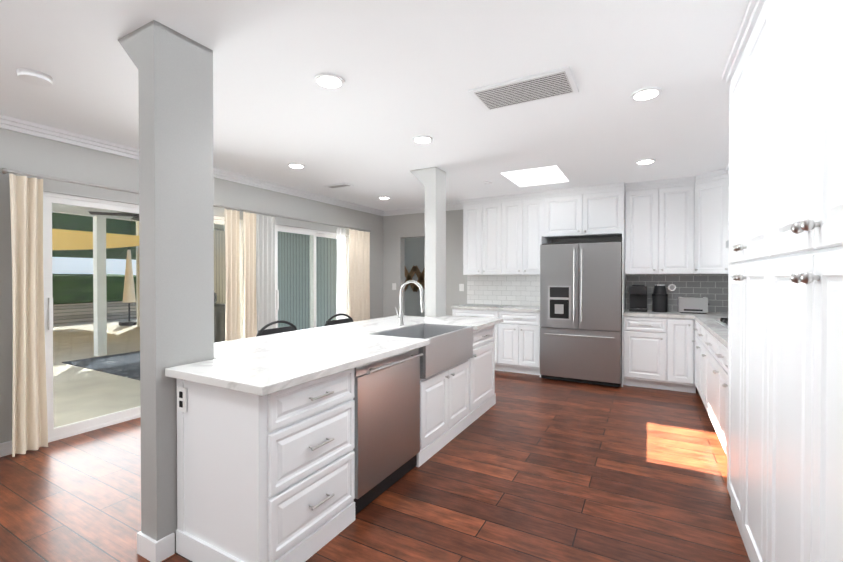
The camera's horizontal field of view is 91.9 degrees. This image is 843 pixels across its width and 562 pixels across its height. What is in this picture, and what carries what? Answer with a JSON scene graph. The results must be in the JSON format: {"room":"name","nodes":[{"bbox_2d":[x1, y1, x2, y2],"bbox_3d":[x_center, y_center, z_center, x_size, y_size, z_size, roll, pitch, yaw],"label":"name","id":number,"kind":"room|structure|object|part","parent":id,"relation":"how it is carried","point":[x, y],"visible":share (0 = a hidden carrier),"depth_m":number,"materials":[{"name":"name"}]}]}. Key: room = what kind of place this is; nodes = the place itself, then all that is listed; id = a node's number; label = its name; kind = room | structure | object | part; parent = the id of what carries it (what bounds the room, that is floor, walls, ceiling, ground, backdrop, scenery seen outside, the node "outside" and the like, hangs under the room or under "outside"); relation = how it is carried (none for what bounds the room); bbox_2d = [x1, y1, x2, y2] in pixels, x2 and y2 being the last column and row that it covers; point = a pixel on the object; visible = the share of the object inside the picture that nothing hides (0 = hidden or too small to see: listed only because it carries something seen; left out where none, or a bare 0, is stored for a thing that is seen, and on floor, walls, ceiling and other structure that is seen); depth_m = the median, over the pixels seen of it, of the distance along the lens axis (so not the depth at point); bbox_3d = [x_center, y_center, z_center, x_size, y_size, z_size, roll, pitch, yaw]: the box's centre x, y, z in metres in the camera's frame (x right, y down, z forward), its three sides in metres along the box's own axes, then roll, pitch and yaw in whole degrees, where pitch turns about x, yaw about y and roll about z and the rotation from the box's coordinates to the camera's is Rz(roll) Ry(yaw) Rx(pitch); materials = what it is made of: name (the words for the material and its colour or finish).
{"room":"kitchen","nodes":[
{"label":"kitchen","id":0,"kind":"room"},
{"bbox_2d":[52,257,135,274],"bbox_3d":[-10.268,0.228,15.655,0.100,2.040,12.000,0,1,29],"label":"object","id":1,"kind":"structure","parent":0,"point":[76,263],"depth_m":13.62,"materials":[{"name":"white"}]},
{"bbox_2d":[0,128,382,442],"bbox_3d":[-2.898,0.039,3.670,0.140,2.550,9.080,0,1,29],"label":"wall","id":2,"kind":"structure","parent":0,"point":[25,153],"depth_m":3.59,"materials":[{"name":"grey paint"}]},
{"bbox_2d":[0,441,11,456],"bbox_3d":[-4.002,1.283,1.532,0.014,0.100,3.910,0,1,29],"label":"baseboard","id":3,"kind":"structure","parent":2,"relation":"attached to","point":[5,448],"depth_m":3.07,"materials":[{"name":"white wood"}]},
{"bbox_2d":[43,191,242,442],"bbox_3d":[-2.642,0.290,4.114,0.118,2.040,1.876,0,1,29],"label":"sliding door","id":4,"kind":"structure","parent":2,"relation":"in","point":[74,428],"depth_m":3.51,"materials":[{"name":"glass"}]},
{"bbox_2d":[0,168,371,232],"bbox_3d":[-2.304,-0.823,4.454,0.129,0.040,5.800,0,1,29],"label":"curtain rod","id":5,"kind":"object","parent":2,"relation":"attached to","point":[4,171],"visible":0.92,"depth_m":3.60,"materials":[{"name":"silver metal"}]},
{"bbox_2d":[9,174,47,456],"bbox_3d":[-3.002,0.255,3.111,0.078,2.097,0.207,0,1,29],"label":"curtain","id":6,"kind":"object","parent":5,"relation":"hanging from","point":[29,414],"visible":1,"depth_m":3.12,"materials":[{"name":"beige fabric"}]},
{"bbox_2d":[224,209,240,340],"bbox_3d":[-2.155,0.242,4.636,0.078,2.097,0.207,0,1,29],"label":"curtain","id":7,"kind":"object","parent":5,"relation":"hanging from","point":[232,317],"visible":0.71,"depth_m":4.64,"materials":[{"name":"beige fabric"}]},
{"bbox_2d":[243,212,256,337],"bbox_3d":[-2.041,0.240,4.842,0.078,2.097,0.197,0,1,29],"label":"curtain","id":8,"kind":"object","parent":5,"relation":"hanging from","point":[250,308],"visible":0.62,"depth_m":4.81,"materials":[{"name":"beige fabric"}]},
{"bbox_2d":[256,214,275,332],"bbox_3d":[-1.938,0.238,5.071,0.082,2.097,0.297,0,1,29],"label":"sheer curtain","id":9,"kind":"object","parent":5,"relation":"hanging from","point":[266,268],"visible":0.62,"depth_m":5.06,"materials":[{"name":"white fabric"}]},
{"bbox_2d":[336,227,345,319],"bbox_3d":[-1.252,0.227,6.325,0.078,2.097,0.237,0,1,29],"label":"sheer curtain","id":10,"kind":"object","parent":5,"relation":"hanging from","point":[341,276],"visible":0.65,"depth_m":6.34,"materials":[{"name":"white fabric"}]},
{"bbox_2d":[349,229,369,321],"bbox_3d":[-1.021,0.224,6.683,0.080,2.097,0.567,0,1,29],"label":"curtain","id":11,"kind":"object","parent":5,"relation":"hanging from","point":[359,260],"visible":0.62,"depth_m":6.71,"materials":[{"name":"beige fabric"}]},
{"bbox_2d":[0,114,384,215],"bbox_3d":[-2.809,-1.193,3.610,0.063,0.085,8.800,0,1,29],"label":"crown molding","id":12,"kind":"structure","parent":2,"relation":"attached to","point":[30,128],"depth_m":3.71,"materials":[{"name":"white wood"}]},
{"bbox_2d":[275,224,348,329],"bbox_3d":[-1.591,0.273,6.007,0.118,2.040,1.546,0,1,29],"label":"window","id":13,"kind":"structure","parent":2,"relation":"in","point":[313,234],"depth_m":5.98,"materials":[{"name":"clear glass"}]},
{"bbox_2d":[0,370,749,561],"bbox_3d":[-0.147,1.370,2.961,5.650,0.100,10.490,0,1,29],"label":"floor","id":14,"kind":"structure","parent":0,"point":[530,468],"depth_m":2.55,"materials":[{"name":"brown wood"}]},
{"bbox_2d":[118,20,213,561],"bbox_3d":[-1.318,0.052,2.122,0.345,2.550,0.321,0,1,29],"label":"column","id":15,"kind":"structure","parent":14,"relation":"on","point":[176,198],"depth_m":1.98,"materials":[{"name":"grey paint"}]},
{"bbox_2d":[176,368,354,561],"bbox_3d":[-0.779,0.891,2.126,0.610,0.872,0.630,0,1,29],"label":"base cabinet","id":16,"kind":"object","parent":14,"relation":"on","point":[269,477],"depth_m":1.88,"materials":[{"name":"white wood"}]},
{"bbox_2d":[353,348,422,514],"bbox_3d":[-0.417,0.888,2.696,0.640,0.868,0.710,0,1,29],"label":"dishwasher","id":17,"kind":"object","parent":16,"relation":"in","point":[386,398],"visible":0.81,"depth_m":2.50,"materials":[{"name":"silver metal"}]},
{"bbox_2d":[256,320,297,336],"bbox_3d":[-0.993,0.823,3.260,0.458,0.993,0.462,0,1,29],"label":"bar stool","id":18,"kind":"object","parent":14,"relation":"on","point":[262,331],"visible":0.21,"depth_m":3.34,"materials":[{"name":"black metal"}]},
{"bbox_2d":[325,313,353,325],"bbox_3d":[-0.619,0.817,3.933,0.458,0.993,0.462,0,1,29],"label":"bar stool","id":19,"kind":"object","parent":14,"relation":"on","point":[338,321],"visible":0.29,"depth_m":4.02,"materials":[{"name":"black metal"}]},
{"bbox_2d":[410,167,445,316],"bbox_3d":[0.073,0.030,4.641,0.332,2.550,0.286,0,1,29],"label":"column","id":20,"kind":"structure","parent":14,"relation":"on","point":[432,180],"depth_m":4.49,"materials":[{"name":"grey paint"}]},
{"bbox_2d":[416,358,471,466],"bbox_3d":[-0.051,1.008,3.440,0.610,0.615,0.935,0,1,29],"label":"base cabinet","id":21,"kind":"object","parent":14,"relation":"on","point":[445,396],"depth_m":3.24,"materials":[{"name":"white wood"}]},
{"bbox_2d":[452,309,499,370],"bbox_3d":[0.923,0.855,6.233,0.720,0.872,0.617,0,1,29],"label":"base cabinet","id":22,"kind":"object","parent":14,"relation":"on","point":[455,312],"depth_m":5.86,"materials":[{"name":"white wood"}]},
{"bbox_2d":[451,305,539,311],"bbox_3d":[1.172,0.400,6.085,1.316,0.038,0.627,0,1,29],"label":"countertop","id":23,"kind":"structure","parent":22,"relation":"on","point":[521,308],"depth_m":5.88,"materials":[{"name":"stone"}]},
{"bbox_2d":[459,304,505,306],"bbox_3d":[0.932,0.370,6.225,0.640,0.016,0.340,0,1,29],"label":"tray","id":24,"kind":"object","parent":23,"relation":"on","point":[487,305],"visible":1,"depth_m":6.11,"materials":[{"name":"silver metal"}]},
{"bbox_2d":[472,325,495,422],"bbox_3d":[0.350,0.873,4.160,0.610,0.872,0.715,0,1,29],"label":"base cabinet","id":25,"kind":"object","parent":14,"relation":"on","point":[483,360],"depth_m":4.00,"materials":[{"name":"white wood"}]},
{"bbox_2d":[165,315,503,395],"bbox_3d":[-0.395,0.425,3.257,1.180,0.038,3.100,0,1,29],"label":"countertop","id":26,"kind":"structure","parent":25,"relation":"on","point":[263,365],"depth_m":2.33,"materials":[{"name":"stone"}]},
{"bbox_2d":[395,280,424,324],"bbox_3d":[-0.101,0.197,3.633,0.279,0.409,0.089,0,1,29],"label":"island faucet","id":27,"kind":"object","parent":26,"relation":"on","point":[400,316],"visible":1,"depth_m":3.66,"materials":[{"name":"silver metal"}]},
{"bbox_2d":[372,323,472,378],"bbox_3d":[0.023,0.550,3.397,0.513,0.283,0.890,0,1,29],"label":"island sink","id":28,"kind":"object","parent":26,"relation":"in","point":[449,346],"visible":0.54,"depth_m":3.34,"materials":[{"name":"silver metal"}]},
{"bbox_2d":[500,311,539,374],"bbox_3d":[1.494,0.858,5.917,0.586,0.872,0.617,0,1,29],"label":"base cabinet","id":29,"kind":"object","parent":14,"relation":"on","point":[517,342],"depth_m":5.64,"materials":[{"name":"white wood"}]},
{"bbox_2d":[540,232,625,386],"bbox_3d":[2.141,0.348,5.434,1.004,1.900,0.823,0,1,29],"label":"fridge","id":30,"kind":"object","parent":14,"relation":"on","point":[581,312],"depth_m":5.10,"materials":[{"name":"grey metal"}]},
{"bbox_3d":[1.755,0.345,5.755,0.018,1.900,0.637,0,1,29],"label":"fridge side panel","id":31,"kind":"part","parent":30,"relation":"part of","materials":[{"name":"silver metal"}]},
{"bbox_3d":[2.620,0.350,5.275,0.012,1.900,0.637,0,1,29],"label":"fridge side panel","id":32,"kind":"part","parent":30,"relation":"part of","materials":[{"name":"white wood"}]},
{"bbox_2d":[623,316,695,392],"bbox_3d":[2.952,0.865,5.085,0.753,0.872,0.655,0,1,29],"label":"base cabinet","id":33,"kind":"object","parent":14,"relation":"on","point":[658,352],"visible":0.98,"depth_m":4.84,"materials":[{"name":"white wood"}]},
{"bbox_2d":[692,320,695,385],"bbox_3d":[3.288,0.872,4.284,0.646,0.872,0.466,0,1,29],"label":"base cabinet","id":34,"kind":"object","parent":14,"relation":"on","point":[695,320],"depth_m":4.60,"materials":[{"name":"white wood"}]},
{"bbox_2d":[623,309,692,318],"bbox_3d":[2.944,0.408,5.101,0.720,0.038,0.627,0,1,29],"label":"countertop","id":35,"kind":"structure","parent":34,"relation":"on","point":[670,314],"depth_m":4.90,"materials":[{"name":"stone"}]},
{"bbox_2d":[629,285,646,311],"bbox_3d":[2.793,0.219,5.248,0.200,0.335,0.300,0,1,29],"label":"coffee maker","id":36,"kind":"object","parent":35,"relation":"on","point":[638,298],"visible":1,"depth_m":5.21,"materials":[{"name":"black plastic"}]},
{"bbox_2d":[652,284,667,311],"bbox_3d":[3.007,0.215,5.141,0.176,0.345,0.176,0,1,29],"label":"coffee grinder","id":37,"kind":"object","parent":35,"relation":"on","point":[659,299],"visible":1,"depth_m":5.08,"materials":[{"name":"black plastic"}]},
{"bbox_2d":[691,312,727,348],"bbox_3d":[2.916,0.421,3.626,0.662,0.038,3.235,0,1,29],"label":"countertop","id":38,"kind":"structure","parent":34,"relation":"on","point":[708,322],"depth_m":3.76,"materials":[{"name":"stone"}]},
{"bbox_2d":[678,297,708,313],"bbox_3d":[3.317,0.294,4.967,0.310,0.192,0.184,0,1,29],"label":"toaster","id":39,"kind":"object","parent":38,"relation":"on","point":[698,305],"visible":1,"depth_m":4.90,"materials":[{"name":"silver metal"}]},
{"bbox_2d":[716,318,727,327],"bbox_3d":[2.946,0.376,3.609,0.460,0.050,0.760,0,1,29],"label":"cooktop","id":40,"kind":"object","parent":38,"relation":"in","point":[723,321],"visible":0.19,"depth_m":3.77,"materials":[{"name":"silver metal"}]},
{"bbox_2d":[696,321,703,403],"bbox_3d":[3.053,0.876,3.862,0.646,0.872,0.500,0,1,29],"label":"base cabinet","id":41,"kind":"object","parent":14,"relation":"on","point":[699,328],"depth_m":4.18,"materials":[{"name":"white wood"}]},
{"bbox_2d":[704,328,715,430],"bbox_3d":[2.750,0.881,3.316,0.646,0.872,0.750,0,1,29],"label":"base cabinet","id":42,"kind":"object","parent":14,"relation":"on","point":[711,367],"depth_m":3.52,"materials":[{"name":"white wood"}]},
{"bbox_2d":[716,339,723,448],"bbox_3d":[2.459,0.886,2.791,0.646,0.872,0.450,0,1,29],"label":"base cabinet","id":43,"kind":"object","parent":14,"relation":"on","point":[719,346],"depth_m":3.04,"materials":[{"name":"white wood"}]},
{"bbox_2d":[724,346,727,455],"bbox_3d":[2.243,0.889,2.403,0.646,0.872,0.438,0,1,29],"label":"base cabinet","id":44,"kind":"object","parent":14,"relation":"on","point":[725,349],"depth_m":2.83,"materials":[{"name":"white wood"}]},
{"bbox_2d":[726,0,765,561],"bbox_3d":[1.880,0.085,1.808,0.712,2.490,0.920,0,1,29],"label":"tall cabinet","id":45,"kind":"object","parent":14,"relation":"on","point":[747,78],"depth_m":1.93,"materials":[{"name":"white wood"}]},
{"bbox_2d":[762,0,842,561],"bbox_3d":[1.422,0.092,0.981,0.712,2.490,0.970,0,1,29],"label":"tall cabinet","id":46,"kind":"object","parent":14,"relation":"on","point":[782,74],"depth_m":1.24,"materials":[{"name":"white wood"}]},
{"bbox_2d":[0,0,749,210],"bbox_3d":[-0.489,-1.274,2.321,5.650,0.100,9.080,0,1,29],"label":"ceiling","id":47,"kind":"structure","parent":0,"point":[407,71],"depth_m":2.56,"materials":[{"name":"white paint"}]},
{"bbox_2d":[16,68,52,86],"bbox_3d":[-2.298,-1.208,2.422,0.159,0.034,0.159,0,1,23],"label":"smoke detector","id":48,"kind":"object","parent":47,"relation":"attached to","point":[33,77],"depth_m":2.39,"materials":[{"name":"white plastic"}]},
{"bbox_2d":[287,163,304,168],"bbox_3d":[-1.345,-1.235,4.375,0.183,0.013,0.183,0,1,5],"label":"recessed light","id":49,"kind":"object","parent":47,"relation":"in","point":[292,165],"depth_m":4.34,"materials":[{"name":"white plastic"}]},
{"bbox_2d":[314,73,344,88],"bbox_3d":[-0.562,-1.219,2.489,0.183,0.013,0.183,0,1,23],"label":"recessed light","id":50,"kind":"object","parent":47,"relation":"in","point":[328,80],"depth_m":2.48,"materials":[{"name":"white plastic"}]},
{"bbox_2d":[324,183,353,188],"bbox_3d":[-1.080,-1.243,5.326,0.360,0.014,0.160,0,1,29],"label":"ceiling vent","id":51,"kind":"object","parent":47,"relation":"in","point":[339,185],"visible":1,"depth_m":5.29,"materials":[{"name":"white"}]},
{"bbox_2d":[378,196,389,198],"bbox_3d":[-0.562,-1.251,6.137,0.183,0.013,0.183,0,1,23],"label":"recessed light","id":52,"kind":"object","parent":47,"relation":"in","point":[381,197],"depth_m":6.08,"materials":[{"name":"white plastic"}]},
{"bbox_2d":[412,135,432,143],"bbox_3d":[0.011,-1.228,3.543,0.183,0.013,0.183,0,1,5],"label":"recessed light","id":53,"kind":"object","parent":47,"relation":"in","point":[422,139],"depth_m":3.52,"materials":[{"name":"white plastic"}]},
{"bbox_2d":[468,66,578,111],"bbox_3d":[0.657,-1.220,2.624,0.620,0.014,0.360,0,1,29],"label":"ceiling vent","id":54,"kind":"object","parent":47,"relation":"in","point":[554,83],"visible":1,"depth_m":2.59,"materials":[{"name":"white metal"}]},
{"bbox_2d":[511,166,562,178],"bbox_3d":[1.382,-1.432,4.907,0.690,0.170,0.900,0,1,29],"label":"skylight","id":55,"kind":"object","parent":47,"relation":"attached to","point":[538,172],"visible":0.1,"depth_m":5.30,"materials":[{"name":"white glass"}]},
{"bbox_2d":[630,87,661,100],"bbox_3d":[1.469,-1.220,2.665,0.183,0.013,0.183,0,1,20],"label":"recessed light","id":56,"kind":"object","parent":47,"relation":"in","point":[648,93],"depth_m":2.65,"materials":[{"name":"white plastic"}]},
{"bbox_2d":[636,159,655,164],"bbox_3d":[2.319,-1.234,4.217,0.183,0.013,0.183,0,1,23],"label":"recessed light","id":57,"kind":"object","parent":47,"relation":"in","point":[644,161],"depth_m":4.19,"materials":[{"name":"white plastic"}]},
{"bbox_2d":[405,237,424,316],"bbox_3d":[-0.167,0.000,8.096,4.300,2.550,1.310,0,1,29],"label":"wall","id":58,"kind":"structure","parent":0,"point":[414,251],"depth_m":8.72,"materials":[{"name":"grey paint"}]},
{"bbox_2d":[405,265,424,291],"bbox_3d":[0.121,-0.147,8.546,1.296,0.764,0.024,0,1,29],"label":"picture","id":59,"kind":"object","parent":58,"relation":"attached to","point":[419,274],"visible":0.4,"depth_m":8.67,"materials":[{"name":"brown wood"}]},
{"bbox_2d":[383,209,721,316],"bbox_3d":[1.742,0.016,6.207,5.510,2.550,0.140,0,1,29],"label":"wall","id":60,"kind":"structure","parent":0,"point":[398,230],"depth_m":7.15,"materials":[{"name":"grey paint"}]},
{"bbox_2d":[385,204,462,215],"bbox_3d":[0.075,-1.223,7.006,1.630,0.085,0.062,0,1,29],"label":"crown molding","id":61,"kind":"structure","parent":60,"relation":"attached to","point":[455,206],"depth_m":7.11,"materials":[{"name":"white wood"}]},
{"bbox_2d":[459,284,463,290],"bbox_3d":[0.661,0.107,6.723,0.080,0.120,0.007,0,1,29],"label":"outlet","id":62,"kind":"object","parent":60,"relation":"attached to","point":[461,287],"depth_m":6.72,"materials":[{"name":"white plastic"}]},
{"bbox_2d":[463,200,502,274],"bbox_3d":[0.999,-0.647,6.332,0.625,1.105,0.346,0,1,29],"label":"upper cabinet","id":63,"kind":"object","parent":60,"relation":"attached to","point":[502,234],"depth_m":6.17,"materials":[{"name":"white wood"}]},
{"bbox_2d":[467,275,539,305],"bbox_3d":[1.323,0.141,6.355,1.316,0.472,0.008,0,1,29],"label":"tile backsplash","id":64,"kind":"structure","parent":60,"relation":"attached to","point":[520,290],"depth_m":6.37,"materials":[{"name":"white tile"}]},
{"bbox_2d":[503,196,543,274],"bbox_3d":[1.545,-0.645,6.029,0.624,1.105,0.346,0,1,29],"label":"upper cabinet","id":65,"kind":"object","parent":60,"relation":"attached to","point":[523,216],"depth_m":5.88,"materials":[{"name":"white wood"}]},
{"bbox_2d":[543,182,624,239],"bbox_3d":[2.230,-0.930,5.584,1.003,0.644,0.455,0,1,29],"label":"upper cabinet","id":66,"kind":"object","parent":60,"relation":"attached to","point":[595,211],"visible":0.94,"depth_m":5.41,"materials":[{"name":"white wood"}]},
{"bbox_2d":[625,176,694,274],"bbox_3d":[3.016,-0.667,5.190,0.748,1.164,0.385,0,1,29],"label":"upper cabinet","id":67,"kind":"object","parent":60,"relation":"attached to","point":[659,226],"visible":1,"depth_m":5.05,"materials":[{"name":"white wood"}]},
{"bbox_2d":[626,274,727,312],"bbox_3d":[3.371,0.151,5.218,1.350,0.472,0.008,0,1,29],"label":"tile backsplash","id":68,"kind":"structure","parent":60,"relation":"attached to","point":[713,288],"depth_m":5.19,"materials":[{"name":"grey tile"}]},
{"bbox_2d":[668,284,675,290],"bbox_3d":[3.240,0.085,5.270,0.090,0.090,0.027,0,1,29],"label":"timer","id":69,"kind":"object","parent":68,"relation":"attached to","point":[671,287],"visible":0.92,"depth_m":5.26,"materials":[{"name":"silver metal"}]},
{"bbox_2d":[694,168,728,273],"bbox_3d":[3.556,-0.663,4.747,0.639,1.164,0.636,0,1,29],"label":"upper cabinet","id":70,"kind":"object","parent":60,"relation":"attached to","point":[711,221],"visible":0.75,"depth_m":4.67,"materials":[{"name":"white wood"}]},
{"bbox_3d":[1.886,0.063,0.935,0.140,2.550,8.940,0,1,29],"label":"wall","id":71,"kind":"structure","parent":0,"visible":0},
{"bbox_2d":[725,240,731,269],"bbox_3d":[3.435,-0.629,4.227,0.347,1.105,0.396,0,1,29],"label":"upper cabinet","id":72,"kind":"object","parent":71,"relation":"attached to","point":[727,241],"depth_m":4.00,"materials":[{"name":"white wood"}]},
{"label":"outside","id":73,"kind":"structure","parent":0,"visible":0},
{"bbox_2d":[53,318,139,426],"bbox_3d":[-10.137,1.369,11.018,19.640,0.160,22.000,0,1,29],"label":"ground","id":74,"kind":"structure","parent":73,"point":[81,342],"depth_m":5.53,"materials":[{"name":"concrete"}]},
{"bbox_2d":[52,212,135,259],"bbox_3d":[-12.965,-1.843,16.727,6.376,6.164,14.165,0,1,29],"label":"trees","id":75,"kind":"object","parent":74,"relation":"on","point":[61,223],"depth_m":14.58,"materials":[{"name":"green plant"}]},
{"bbox_2d":[52,274,136,324],"bbox_3d":[-9.373,0.478,15.206,0.897,1.547,11.680,0,1,29],"label":"hedge","id":76,"kind":"object","parent":74,"relation":"on","point":[113,290],"depth_m":12.54,"materials":[{"name":"green plant"}]},
{"bbox_2d":[93,216,106,355],"bbox_3d":[-5.724,0.092,7.253,0.140,2.460,0.140,0,1,29],"label":"patio post","id":77,"kind":"object","parent":74,"relation":"on","point":[97,247],"depth_m":7.19,"materials":[{"name":"white"}]},
{"bbox_2d":[52,203,224,230],"bbox_3d":[-4.500,-1.160,5.258,4.205,0.480,7.440,0,1,29],"label":"roof","id":78,"kind":"object","parent":77,"relation":"on","point":[133,215],"depth_m":6.88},
{"bbox_3d":[-4.500,-1.260,5.258,4.205,0.280,7.440,0,1,29],"label":"patio canopy","id":79,"kind":"part","parent":78,"relation":"part of","materials":[{"name":"white"}]},
{"bbox_2d":[62,351,139,379],"bbox_3d":[-3.986,1.324,6.481,3.400,0.010,1.560,0,1,29],"label":"rug","id":80,"kind":"object","parent":74,"relation":"on","point":[134,361],"depth_m":6.51,"materials":[{"name":"fabric"}]},
{"bbox_2d":[119,247,136,325],"bbox_3d":[-8.528,0.151,11.886,0.500,2.260,0.500,0,1,29],"label":"umbrella","id":81,"kind":"object","parent":74,"relation":"on","point":[127,282],"depth_m":11.81,"materials":[{"name":"beige fabric"}]},
{"bbox_2d":[214,292,225,342],"bbox_3d":[-4.807,0.767,8.396,1.500,1.090,0.900,0,1,29],"label":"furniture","id":82,"kind":"object","parent":74,"relation":"on","point":[218,333],"depth_m":8.20,"materials":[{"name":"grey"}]},
{"bbox_2d":[136,222,336,329],"bbox_3d":[-4.396,-0.268,9.560,8.200,3.140,0.190,0,1,29],"label":"facade","id":83,"kind":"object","parent":74,"relation":"on","point":[289,265],"depth_m":8.47,"materials":[{"name":"grey"}]},
{"bbox_2d":[52,229,139,249],"bbox_3d":[-8.639,-0.841,9.309,5.500,0.230,4.100,0,1,29],"label":"canopy","id":84,"kind":"object","parent":83,"relation":"attached to","point":[77,244],"depth_m":8.59,"materials":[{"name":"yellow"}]}
]}

